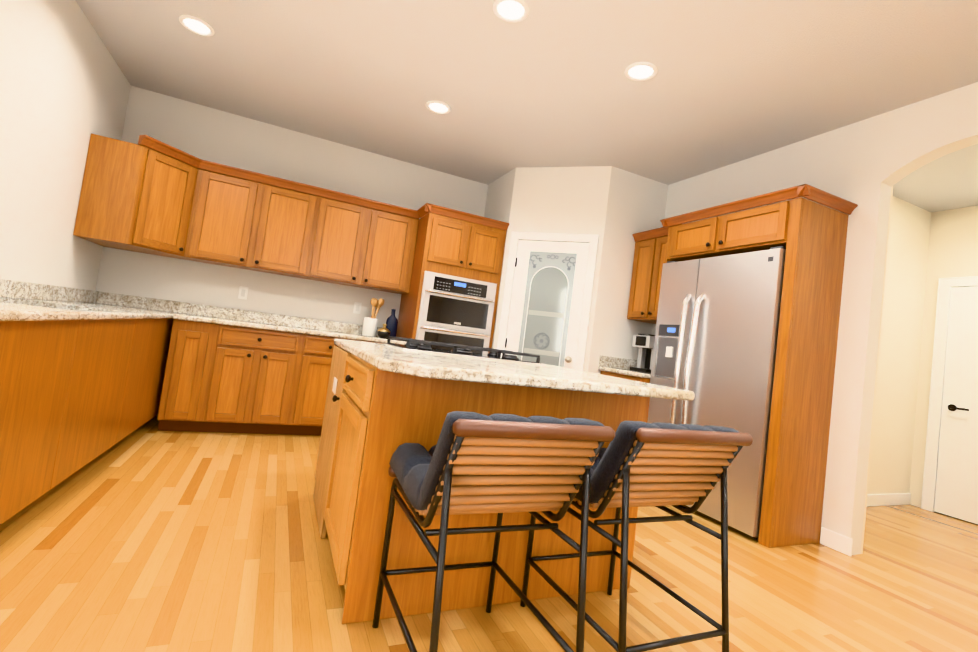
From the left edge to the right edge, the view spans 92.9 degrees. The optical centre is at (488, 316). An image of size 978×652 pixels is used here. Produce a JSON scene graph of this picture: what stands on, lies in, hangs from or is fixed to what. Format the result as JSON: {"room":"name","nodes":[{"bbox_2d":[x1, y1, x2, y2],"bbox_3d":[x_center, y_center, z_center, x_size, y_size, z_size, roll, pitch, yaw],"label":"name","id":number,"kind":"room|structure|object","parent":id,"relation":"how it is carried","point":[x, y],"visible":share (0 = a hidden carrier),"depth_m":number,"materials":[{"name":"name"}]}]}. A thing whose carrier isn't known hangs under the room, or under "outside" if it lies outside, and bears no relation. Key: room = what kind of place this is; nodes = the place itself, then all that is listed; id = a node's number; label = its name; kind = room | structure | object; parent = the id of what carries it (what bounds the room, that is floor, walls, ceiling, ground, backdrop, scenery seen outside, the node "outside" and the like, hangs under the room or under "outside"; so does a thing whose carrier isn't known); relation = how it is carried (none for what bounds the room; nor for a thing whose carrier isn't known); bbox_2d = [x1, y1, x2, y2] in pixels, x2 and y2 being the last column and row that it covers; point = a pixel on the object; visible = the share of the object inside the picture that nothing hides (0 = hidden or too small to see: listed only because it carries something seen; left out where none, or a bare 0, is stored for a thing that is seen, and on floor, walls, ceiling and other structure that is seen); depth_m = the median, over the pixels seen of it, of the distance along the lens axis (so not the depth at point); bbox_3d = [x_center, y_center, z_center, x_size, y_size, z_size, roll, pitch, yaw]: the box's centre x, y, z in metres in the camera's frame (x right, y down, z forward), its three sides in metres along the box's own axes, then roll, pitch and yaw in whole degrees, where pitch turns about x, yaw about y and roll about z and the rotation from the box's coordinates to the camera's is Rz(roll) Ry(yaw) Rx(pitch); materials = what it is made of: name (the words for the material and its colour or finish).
{"room":"kitchen","nodes":[
{"label":"kitchen","id":0,"kind":"room"},
{"bbox_2d":[0,0,130,302],"bbox_3d":[-2.559,-0.592,2.252,0.120,2.790,3.550,9,-3,-24],"label":"wall","id":1,"kind":"structure","parent":0,"point":[65,86],"depth_m":2.85,"materials":[{"name":"white paint"}]},
{"bbox_2d":[0,279,98,303],"bbox_3d":[-2.553,-0.157,2.272,0.020,0.100,3.517,9,-3,-24],"label":"backsplash","id":2,"kind":"structure","parent":1,"relation":"attached to","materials":[{"name":"stone"}]},
{"bbox_2d":[76,319,123,362],"bbox_3d":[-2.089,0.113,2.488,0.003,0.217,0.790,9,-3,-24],"label":"base cabinet","id":3,"kind":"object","parent":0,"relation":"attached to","point":[108,333],"depth_m":2.40,"materials":[{"name":"brown wood"}]},
{"bbox_2d":[96,86,487,415],"bbox_3d":[-1.788,-0.371,4.610,3.490,2.790,0.120,9,-3,-24],"label":"wall","id":4,"kind":"structure","parent":0,"point":[202,132],"depth_m":4.40,"materials":[{"name":"white paint"}]},
{"bbox_2d":[73,133,200,257],"bbox_3d":[-2.765,-0.949,3.756,0.625,0.820,0.627,9,-3,-24],"label":"upper cabinet","id":5,"kind":"object","parent":4,"relation":"attached to","point":[149,195],"depth_m":3.49,"materials":[{"name":"brown wood"}]},
{"bbox_2d":[238,286,247,299],"bbox_3d":[-2.281,-0.222,4.317,0.072,0.116,0.008,9,-3,-24],"label":"switch plate","id":6,"kind":"object","parent":4,"relation":"attached to","point":[243,292],"visible":1,"depth_m":4.32,"materials":[{"name":"white plastic"}]},
{"bbox_2d":[177,159,320,278],"bbox_3d":[-2.122,-0.845,4.173,1.022,0.820,0.393,9,-3,-24],"label":"upper cabinet","id":7,"kind":"object","parent":4,"relation":"attached to","point":[239,218],"depth_m":4.06,"materials":[{"name":"brown wood"}]},
{"bbox_2d":[353,302,361,313],"bbox_3d":[-1.341,-0.090,4.740,0.072,0.116,0.008,9,-3,-24],"label":"electrical outlet plate","id":8,"kind":"object","parent":4,"relation":"attached to","point":[357,308],"visible":1,"depth_m":4.74,"materials":[{"name":"white plastic"}]},
{"bbox_2d":[309,188,419,293],"bbox_3d":[-1.240,-0.710,4.600,0.956,0.820,0.338,9,-3,-24],"label":"upper cabinet","id":9,"kind":"object","parent":4,"relation":"attached to","point":[360,242],"depth_m":4.45,"materials":[{"name":"brown wood"}]},
{"bbox_2d":[0,416,977,651],"bbox_3d":[-0.330,1.112,1.496,10.600,0.100,7.170,9,-3,-24],"label":"floor","id":10,"kind":"structure","parent":0,"point":[148,536],"depth_m":2.00,"materials":[{"name":"brown wood"}]},
{"bbox_2d":[0,320,83,524],"bbox_3d":[-1.929,0.410,1.390,0.586,0.874,1.323,9,-3,-24],"label":"base cabinet","id":11,"kind":"object","parent":10,"relation":"on","point":[38,358],"depth_m":1.86,"materials":[{"name":"brown wood"}]},
{"bbox_2d":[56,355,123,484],"bbox_3d":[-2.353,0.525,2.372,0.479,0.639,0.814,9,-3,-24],"label":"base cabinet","id":12,"kind":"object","parent":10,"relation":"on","point":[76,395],"depth_m":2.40,"materials":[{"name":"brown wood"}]},
{"bbox_2d":[108,319,173,448],"bbox_3d":[-2.778,0.404,3.364,0.654,0.874,1.345,9,-3,-24],"label":"base cabinet","id":13,"kind":"object","parent":10,"relation":"on","point":[144,344],"depth_m":3.11,"materials":[{"name":"brown wood"}]},
{"bbox_2d":[0,279,182,321],"bbox_3d":[-2.260,-0.093,2.403,0.674,0.138,3.517,9,-3,-24],"label":"countertop","id":14,"kind":"structure","parent":13,"relation":"on","point":[52,303],"depth_m":2.71,"materials":[{"name":"stone"}]},
{"bbox_2d":[157,319,216,431],"bbox_3d":[-2.479,0.470,3.891,0.285,0.874,0.628,9,-3,-24],"label":"base cabinet","id":15,"kind":"object","parent":10,"relation":"on","point":[190,353],"depth_m":3.62,"materials":[{"name":"brown wood"}]},
{"bbox_2d":[201,324,304,434],"bbox_3d":[-2.057,0.534,4.081,0.651,0.874,0.628,9,-3,-24],"label":"base cabinet","id":16,"kind":"object","parent":10,"relation":"on","point":[219,378],"depth_m":3.81,"materials":[{"name":"brown wood"}]},
{"bbox_2d":[289,334,381,435],"bbox_3d":[-1.341,0.642,4.402,0.932,0.874,0.628,9,-3,-24],"label":"base cabinet","id":17,"kind":"object","parent":10,"relation":"on","point":[316,356],"depth_m":4.00,"materials":[{"name":"brown wood"}]},
{"bbox_2d":[97,291,405,344],"bbox_3d":[-1.992,0.030,4.097,2.521,0.138,0.647,9,-3,-24],"label":"countertop","id":18,"kind":"structure","parent":17,"relation":"on","point":[240,317],"depth_m":4.14,"materials":[{"name":"stone"}]},
{"bbox_2d":[362,298,384,336],"bbox_3d":[-1.142,0.001,4.620,0.186,0.386,0.174,9,-3,-24],"label":"utensil crock","id":19,"kind":"object","parent":18,"relation":"on","point":[369,328],"visible":1,"depth_m":4.57,"materials":[{"name":"white ceramic"}]},
{"bbox_2d":[377,324,390,337],"bbox_3d":[-1.024,0.136,4.539,0.132,0.140,0.132,9,-3,-24],"label":"vase","id":20,"kind":"object","parent":18,"relation":"on","point":[384,332],"visible":1,"depth_m":4.50,"materials":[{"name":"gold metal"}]},
{"bbox_2d":[386,309,397,337],"bbox_3d":[-0.978,0.070,4.680,0.116,0.297,0.116,9,-3,-24],"label":"bottle vase","id":21,"kind":"object","parent":18,"relation":"on","point":[391,322],"visible":0.83,"depth_m":4.64,"materials":[{"name":"blue"}]},
{"bbox_2d":[396,203,508,353],"bbox_3d":[-0.460,0.097,4.720,0.866,2.209,0.766,9,-3,-24],"label":"tall cabinet","id":22,"kind":"object","parent":10,"relation":"on","point":[451,296],"visible":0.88,"depth_m":4.46,"materials":[{"name":"brown wood"}]},
{"bbox_2d":[313,342,649,623],"bbox_3d":[-0.167,0.689,2.427,1.306,0.874,1.285,9,-3,-24],"label":"kitchen island","id":23,"kind":"object","parent":10,"relation":"on","point":[383,402],"depth_m":1.77,"materials":[{"name":"brown wood"}]},
{"bbox_2d":[334,338,694,400],"bbox_3d":[-0.033,0.240,2.373,1.310,0.038,1.564,9,-3,-24],"label":"island countertop","id":24,"kind":"structure","parent":23,"relation":"on","point":[395,362],"depth_m":1.75,"materials":[{"name":"beige stone"}]},
{"bbox_2d":[382,336,545,364],"bbox_3d":[-0.162,0.199,2.808,0.860,0.055,0.535,9,-3,-24],"label":"cooktop","id":25,"kind":"object","parent":24,"relation":"in","point":[420,346],"visible":1,"depth_m":2.65,"materials":[{"name":"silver metal"}]},
{"bbox_2d":[372,411,614,651],"bbox_3d":[-0.029,0.679,1.440,0.478,0.826,0.611,9,-3,-24],"label":"stool","id":26,"kind":"object","parent":10,"relation":"on","point":[478,463],"visible":1,"depth_m":1.28,"materials":[{"name":"brown wood"}]},
{"bbox_2d":[600,371,649,382],"bbox_3d":[1.333,0.970,4.141,0.620,0.874,0.577,9,-3,-24],"label":"base cabinet","id":27,"kind":"object","parent":10,"relation":"on","point":[646,380],"visible":0.12,"depth_m":3.99,"materials":[{"name":"brown wood"}]},
{"bbox_2d":[598,355,650,378],"bbox_3d":[1.403,0.467,4.170,0.607,0.138,0.577,9,-3,-24],"label":"countertop","id":28,"kind":"structure","parent":27,"relation":"on","point":[611,364],"depth_m":4.32,"materials":[{"name":"stone"}]},
{"bbox_2d":[630,334,654,372],"bbox_3d":[1.487,0.341,4.308,0.244,0.345,0.220,9,-3,-24],"label":"coffee maker","id":29,"kind":"object","parent":28,"relation":"on","point":[644,343],"visible":0.44,"depth_m":4.30,"materials":[{"name":"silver metal"}]},
{"bbox_2d":[520,421,752,651],"bbox_3d":[0.492,0.758,1.683,0.478,0.826,0.611,9,-3,-24],"label":"stool","id":30,"kind":"object","parent":10,"relation":"on","point":[660,465],"visible":0.9,"depth_m":1.50,"materials":[{"name":"brown wood"}]},
{"bbox_2d":[647,246,785,539],"bbox_3d":[1.707,0.486,3.420,0.569,1.851,0.988,9,-3,-24],"label":"fridge","id":31,"kind":"object","parent":10,"relation":"on","point":[716,337],"visible":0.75,"depth_m":3.17,"materials":[{"name":"grey metal"}]},
{"bbox_2d":[660,184,857,547],"bbox_3d":[1.792,0.317,3.428,0.547,2.209,1.190,9,-3,-24],"label":"cabinet","id":32,"kind":"object","parent":10,"relation":"on","point":[810,236],"visible":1,"depth_m":2.95,"materials":[{"name":"brown wood"}]},
{"bbox_2d":[76,0,977,212],"bbox_3d":[0.036,-1.751,1.645,10.600,0.100,7.170,9,-3,-24],"label":"ceiling","id":33,"kind":"structure","parent":0,"point":[546,83],"depth_m":3.06,"materials":[{"name":"grey paint"}]},
{"bbox_2d":[179,15,213,35],"bbox_3d":[-1.880,-1.870,2.994,0.196,0.009,0.196,9,-3,-24],"label":"recessed light","id":34,"kind":"object","parent":33,"relation":"in","point":[196,25],"visible":1,"depth_m":2.99,"materials":[{"name":"white"}]},
{"bbox_2d":[426,101,450,113],"bbox_3d":[-0.398,-1.646,3.660,0.196,0.009,0.196,9,-3,-24],"label":"recessed light","id":35,"kind":"object","parent":33,"relation":"in","point":[439,107],"visible":1,"depth_m":3.65,"materials":[{"name":"white plastic"}]},
{"bbox_2d":[493,0,528,22],"bbox_3d":[0.117,-1.641,2.488,0.196,0.009,0.196,9,-3,-24],"label":"recessed light","id":36,"kind":"object","parent":33,"relation":"in","point":[512,11],"visible":1,"depth_m":2.49,"materials":[{"name":"white"}]},
{"bbox_2d":[625,62,657,80],"bbox_3d":[0.940,-1.516,2.880,0.196,0.009,0.196,9,-3,-24],"label":"recessed light","id":37,"kind":"object","parent":33,"relation":"in","point":[639,71],"visible":1,"depth_m":2.88,"materials":[{"name":"white plastic"}]},
{"bbox_2d":[484,166,667,373],"bbox_3d":[0.745,-0.027,5.003,1.500,2.790,1.480,9,-3,-24],"label":"wall","id":38,"kind":"structure","parent":0,"point":[615,209],"depth_m":4.46,"materials":[{"name":"white paint"}]},
{"bbox_2d":[505,240,589,368],"bbox_3d":[0.491,0.283,4.422,0.512,2.036,0.527,9,-3,-24],"label":"pantry door","id":39,"kind":"structure","parent":38,"relation":"in","point":[546,301],"depth_m":4.45,"materials":[{"name":"white glass"}]},
{"bbox_2d":[497,231,598,370],"bbox_3d":[0.492,0.247,4.429,0.854,2.124,0.036,6,-3,21],"label":"door frame","id":40,"kind":"structure","parent":38,"relation":"attached to","point":[591,239],"depth_m":4.42,"materials":[{"name":"white wood"}]},
{"bbox_2d":[652,82,977,554],"bbox_3d":[2.779,0.084,2.140,0.120,2.790,5.410,9,-3,-24],"label":"wall","id":41,"kind":"structure","parent":0,"point":[865,165],"depth_m":2.97,"materials":[{"name":"white paint"}]},
{"bbox_2d":[627,224,680,323],"bbox_3d":[1.613,-0.363,4.261,0.380,0.820,0.577,9,-3,-24],"label":"upper cabinet","id":42,"kind":"object","parent":41,"relation":"attached to","point":[649,254],"visible":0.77,"depth_m":4.25,"materials":[{"name":"brown wood"}]},
{"bbox_2d":[861,186,896,553],"bbox_3d":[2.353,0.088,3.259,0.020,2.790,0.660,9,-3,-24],"label":"wall","id":43,"kind":"structure","parent":0,"point":[892,223],"depth_m":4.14,"materials":[{"name":"beige paint"}]},
{"bbox_2d":[873,198,932,493],"bbox_3d":[3.179,0.235,4.068,2.210,2.790,0.100,9,-3,-24],"label":"wall","id":44,"kind":"structure","parent":0,"point":[926,250],"depth_m":4.31,"materials":[{"name":"beige paint"}]},
{"bbox_2d":[866,493,910,506],"bbox_3d":[2.996,1.560,3.931,2.090,0.105,0.014,9,-3,-24],"label":"baseboard","id":45,"kind":"structure","parent":44,"relation":"attached to","point":[893,498],"depth_m":4.20,"materials":[{"name":"white wood"}]},
{"bbox_2d":[909,205,977,507],"bbox_3d":[4.467,0.383,3.750,0.100,2.790,1.500,9,-3,-24],"label":"wall","id":46,"kind":"structure","parent":0,"point":[953,247],"depth_m":4.35,"materials":[{"name":"beige paint"}]},
{"bbox_2d":[921,276,977,524],"bbox_3d":[4.303,0.699,3.841,0.036,2.133,1.026,9,-3,-24],"label":"door frame","id":47,"kind":"structure","parent":46,"relation":"attached to","point":[945,285],"depth_m":4.26,"materials":[{"name":"white wood"}]},
{"bbox_2d":[934,286,977,523],"bbox_3d":[4.279,0.736,3.831,0.072,2.036,0.852,9,-3,-24],"label":"hall door","id":48,"kind":"structure","parent":46,"relation":"in","point":[956,494],"depth_m":4.12,"materials":[{"name":"white wood"}]}
]}

